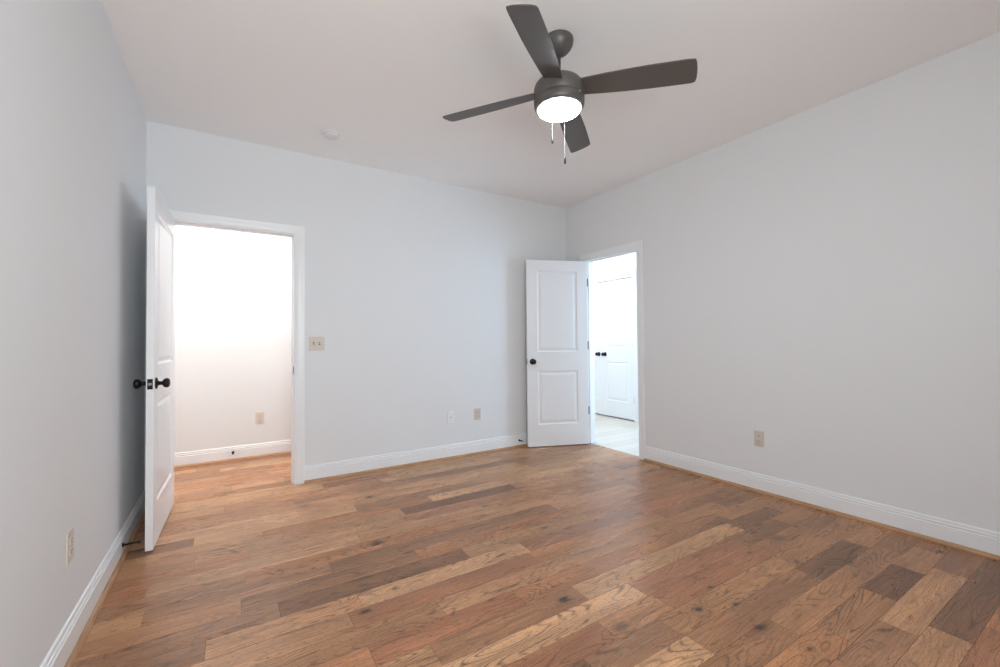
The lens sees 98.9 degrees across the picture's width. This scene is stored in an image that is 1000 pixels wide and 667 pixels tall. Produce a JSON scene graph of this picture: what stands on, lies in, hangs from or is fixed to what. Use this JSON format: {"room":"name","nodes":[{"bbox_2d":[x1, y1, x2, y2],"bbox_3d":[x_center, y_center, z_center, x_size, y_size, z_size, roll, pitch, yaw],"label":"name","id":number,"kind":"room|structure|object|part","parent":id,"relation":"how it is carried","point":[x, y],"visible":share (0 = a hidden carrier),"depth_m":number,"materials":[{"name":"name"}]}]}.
{"room":"empty bedroom","nodes":[
{"label":"empty bedroom","id":0,"kind":"room"},
{"bbox_2d":[0,0,146,666],"bbox_3d":[-1.280,-0.190,0.970,0.118,2.740,4.750,0,-1,-32],"label":"wall","id":1,"kind":"structure","parent":0,"point":[73,122],"depth_m":1.54,"materials":[{"name":"paint"}]},
{"bbox_2d":[66,527,73,565],"bbox_3d":[-1.604,0.793,1.597,0.009,0.116,0.072,0,-1,-32],"label":"wall outlet","id":2,"kind":"object","parent":1,"relation":"attached to","point":[70,534],"visible":1,"depth_m":1.58,"materials":[{"name":"beige plastic"}]},
{"bbox_2d":[69,546,72,556],"bbox_3d":[-1.602,0.813,1.597,0.003,0.029,0.034,0,-1,-32],"label":"receptacle","id":3,"kind":"object","parent":2,"relation":"attached to","point":[70,547],"depth_m":1.59,"materials":[{"name":"beige plastic"}]},
{"bbox_2d":[40,490,144,666],"bbox_3d":[-1.213,1.112,0.981,0.015,0.135,4.750,0,-1,-32],"label":"baseboard","id":4,"kind":"structure","parent":1,"relation":"attached to","point":[61,649],"depth_m":1.80,"materials":[{"name":"paint"}]},
{"bbox_2d":[64,511,144,666],"bbox_3d":[-1.198,1.170,0.988,0.018,0.020,4.720,0,-1,-32],"label":"trim","id":5,"kind":"structure","parent":1,"relation":"attached to","point":[78,646],"depth_m":1.89,"materials":[{"name":"brown wood"}]},
{"bbox_2d":[122,540,140,546],"bbox_3d":[-2.014,1.147,2.337,0.078,0.024,0.024,0,-1,-32],"label":"door stop","id":6,"kind":"object","parent":1,"relation":"attached to","point":[138,541],"visible":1,"depth_m":2.33,"materials":[{"name":"brown metal"}]},
{"bbox_2d":[174,225,290,452],"bbox_3d":[-2.292,-0.113,4.558,4.400,2.740,0.100,0,-1,-32],"label":"wall","id":7,"kind":"structure","parent":0,"point":[233,289],"depth_m":4.25,"materials":[{"name":"paint"}]},
{"bbox_2d":[174,440,290,465],"bbox_3d":[-2.250,1.188,4.484,4.400,0.135,0.015,0,-1,-32],"label":"baseboard","id":8,"kind":"structure","parent":7,"relation":"attached to","point":[182,458],"depth_m":4.22,"materials":[{"name":"paint"}]},
{"bbox_2d":[174,451,290,467],"bbox_3d":[-2.240,1.245,4.469,4.370,0.020,0.018,0,-1,-32],"label":"trim","id":9,"kind":"structure","parent":7,"relation":"attached to","point":[285,452],"depth_m":4.21,"materials":[{"name":"brown wood"}]},
{"bbox_2d":[256,412,263,423],"bbox_3d":[-2.453,0.864,4.368,0.072,0.116,0.009,0,-1,-32],"label":"wall outlet","id":10,"kind":"object","parent":7,"relation":"attached to","point":[260,415],"visible":1,"depth_m":4.37,"materials":[{"name":"beige plastic"}]},
{"bbox_2d":[144,121,565,489],"bbox_3d":[-0.883,-0.134,4.098,4.128,2.740,0.118,0,-1,-32],"label":"wall","id":11,"kind":"structure","parent":0,"point":[415,287],"depth_m":3.94,"materials":[{"name":"paint"}]},
{"bbox_2d":[133,186,175,551],"bbox_3d":[-2.158,0.196,2.732,0.167,2.030,0.836,0,-1,-31],"label":"door","id":12,"kind":"structure","parent":11,"relation":"in","point":[159,383],"depth_m":2.54,"materials":[{"name":"paint"}]},
{"bbox_3d":[-2.032,0.284,2.403,0.048,0.055,0.055,0,-1,-31],"label":"knob","id":13,"kind":"part","parent":12,"relation":"part of","materials":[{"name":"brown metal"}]},
{"bbox_3d":[-1.950,0.283,2.382,0.025,0.058,0.002,0,-1,-31],"label":"latch plate","id":14,"kind":"part","parent":12,"relation":"part of","materials":[{"name":"metal"}]},
{"bbox_3d":[-1.929,0.284,2.464,0.048,0.055,0.055,0,-1,-31],"label":"knob","id":15,"kind":"part","parent":12,"relation":"part of","materials":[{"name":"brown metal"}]},
{"bbox_2d":[168,209,303,484],"bbox_3d":[-2.071,0.169,3.341,0.975,2.126,0.154,0,-1,-32],"label":"door frame","id":16,"kind":"structure","parent":11,"relation":"attached to","point":[183,218],"depth_m":3.51,"materials":[{"name":"paint"}]},
{"bbox_2d":[309,337,323,350],"bbox_3d":[-1.542,0.084,3.597,0.120,0.116,0.018,0,-1,-32],"label":"light switch","id":17,"kind":"object","parent":11,"relation":"attached to","point":[315,343],"visible":1,"depth_m":3.60,"materials":[{"name":"beige plastic"}]},
{"bbox_2d":[304,433,526,480],"bbox_3d":[-0.402,1.168,4.290,2.866,0.135,0.015,0,-1,-32],"label":"baseboard","id":18,"kind":"structure","parent":11,"relation":"attached to","point":[329,469],"depth_m":3.99,"materials":[{"name":"paint"}]},
{"bbox_2d":[304,444,526,483],"bbox_3d":[-0.400,1.226,4.271,2.851,0.020,0.018,0,-1,-32],"label":"trim","id":19,"kind":"structure","parent":11,"relation":"attached to","point":[523,445],"depth_m":3.98,"materials":[{"name":"brown wood"}]},
{"bbox_2d":[447,411,453,423],"bbox_3d":[-0.489,0.833,4.245,0.072,0.116,0.014,0,-1,-32],"label":"cable wall plate","id":20,"kind":"object","parent":11,"relation":"attached to","point":[450,415],"visible":1,"depth_m":4.25,"materials":[{"name":"white plastic"}]},
{"bbox_2d":[474,408,480,419],"bbox_3d":[-0.231,0.832,4.412,0.072,0.116,0.009,0,-1,-32],"label":"wall outlet","id":21,"kind":"object","parent":11,"relation":"attached to","point":[477,412],"visible":1,"depth_m":4.41,"materials":[{"name":"beige plastic"}]},
{"bbox_2d":[73,413,999,666],"bbox_3d":[-0.003,1.258,3.031,6.850,0.100,7.168,0,-1,-32],"label":"floor","id":22,"kind":"structure","parent":0,"point":[575,555],"depth_m":2.09,"materials":[{"name":"brown wood"}]},
{"bbox_2d":[102,0,999,207],"bbox_3d":[0.226,-1.590,3.245,7.450,0.120,7.168,0,-1,-32],"label":"ceiling","id":23,"kind":"structure","parent":0,"point":[384,76],"depth_m":2.49,"materials":[{"name":"paint"}]},
{"bbox_2d":[321,130,339,139],"bbox_3d":[-1.288,-1.504,3.250,0.132,0.027,0.132,0,-1,-32],"label":"smoke detector","id":24,"kind":"object","parent":23,"relation":"attached to","point":[328,134],"visible":1,"depth_m":3.22,"materials":[{"name":"white plastic"}]},
{"bbox_2d":[443,4,697,163],"bbox_3d":[0.311,-1.246,2.251,1.013,0.610,1.013,0,-1,-24],"label":"ceiling fan","id":25,"kind":"object","parent":23,"relation":"hanging from","point":[558,95],"visible":1,"depth_m":2.13,"materials":[{"name":"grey metal"}]},
{"bbox_3d":[-0.048,-1.258,2.387,0.559,0.062,0.132,-1,-1,20],"label":"blade","id":26,"kind":"part","parent":25,"relation":"part of","materials":[{"name":"black wood"}]},
{"bbox_3d":[0.175,-1.264,1.892,0.132,0.070,0.559,-1,-1,20],"label":"blade","id":27,"kind":"part","parent":25,"relation":"part of","materials":[{"name":"black wood"}]},
{"bbox_3d":[0.311,-1.167,2.249,0.224,0.032,0.224,0,-1,-32],"label":"lamp shade","id":28,"kind":"part","parent":25,"relation":"part of","materials":[{"name":"white glass"}]},
{"bbox_3d":[0.446,-1.256,2.610,0.132,0.066,0.559,-1,-1,20],"label":"blade","id":29,"kind":"part","parent":25,"relation":"part of","materials":[{"name":"black wood"}]},
{"bbox_3d":[0.670,-1.258,2.115,0.559,0.079,0.132,-1,-1,20],"label":"blade","id":30,"kind":"part","parent":25,"relation":"part of","materials":[{"name":"black wood"}]},
{"bbox_2d":[593,253,635,277],"bbox_3d":[2.438,-0.129,5.887,0.718,2.740,4.800,0,-1,-32],"label":"wall","id":31,"kind":"structure","parent":0,"point":[625,263],"depth_m":6.36,"materials":[{"name":"paint"}]},
{"bbox_2d":[594,283,602,413],"bbox_3d":[1.392,0.236,6.848,0.101,2.030,0.624,0,-1,-32],"label":"door","id":32,"kind":"structure","parent":31,"relation":"in","point":[597,287],"depth_m":6.65,"materials":[{"name":"paint"}]},
{"bbox_2d":[593,271,638,422],"bbox_3d":[1.599,0.195,6.609,0.108,2.136,1.386,0,-1,-32],"label":"door frame","id":33,"kind":"structure","parent":31,"relation":"attached to","point":[632,274],"depth_m":6.04,"materials":[{"name":"paint"}]},
{"bbox_2d":[601,278,633,419],"bbox_3d":[1.726,0.223,6.318,0.101,2.030,0.624,0,-1,-32],"label":"door","id":34,"kind":"structure","parent":31,"relation":"in","point":[616,295],"depth_m":6.33,"materials":[{"name":"paint"}]},
{"bbox_2d":[565,32,999,532],"bbox_3d":[2.111,-0.179,3.110,0.118,2.740,4.750,0,-1,-32],"label":"wall","id":35,"kind":"structure","parent":0,"point":[823,280],"depth_m":2.80,"materials":[{"name":"paint"}]},
{"bbox_2d":[526,260,588,446],"bbox_3d":[0.633,0.210,4.715,0.720,2.030,0.167,0,-1,-11],"label":"door","id":36,"kind":"structure","parent":35,"relation":"in","point":[556,291],"depth_m":4.70,"materials":[{"name":"paint"}]},
{"bbox_2d":[579,240,645,459],"bbox_3d":[1.212,0.163,4.533,0.154,2.126,0.875,0,-1,-32],"label":"door frame","id":37,"kind":"structure","parent":35,"relation":"attached to","point":[636,247],"depth_m":4.36,"materials":[{"name":"paint"}]},
{"bbox_2d":[754,430,763,446],"bbox_3d":[1.957,0.794,3.231,0.009,0.116,0.072,0,-1,-32],"label":"wall outlet","id":38,"kind":"object","parent":35,"relation":"attached to","point":[758,435],"visible":1,"depth_m":3.23,"materials":[{"name":"beige plastic"}]},
{"bbox_2d":[644,458,999,560],"bbox_3d":[2.348,1.169,2.571,0.018,0.020,3.613,0,-1,-32],"label":"trim","id":39,"kind":"structure","parent":35,"relation":"attached to","point":[939,541],"depth_m":2.74,"materials":[{"name":"brown wood"}]},
{"bbox_2d":[645,446,999,555],"bbox_3d":[2.366,1.111,2.575,0.015,0.135,3.628,0,-1,-32],"label":"baseboard","id":40,"kind":"structure","parent":35,"relation":"attached to","point":[985,540],"depth_m":2.76,"materials":[{"name":"paint"}]}
]}

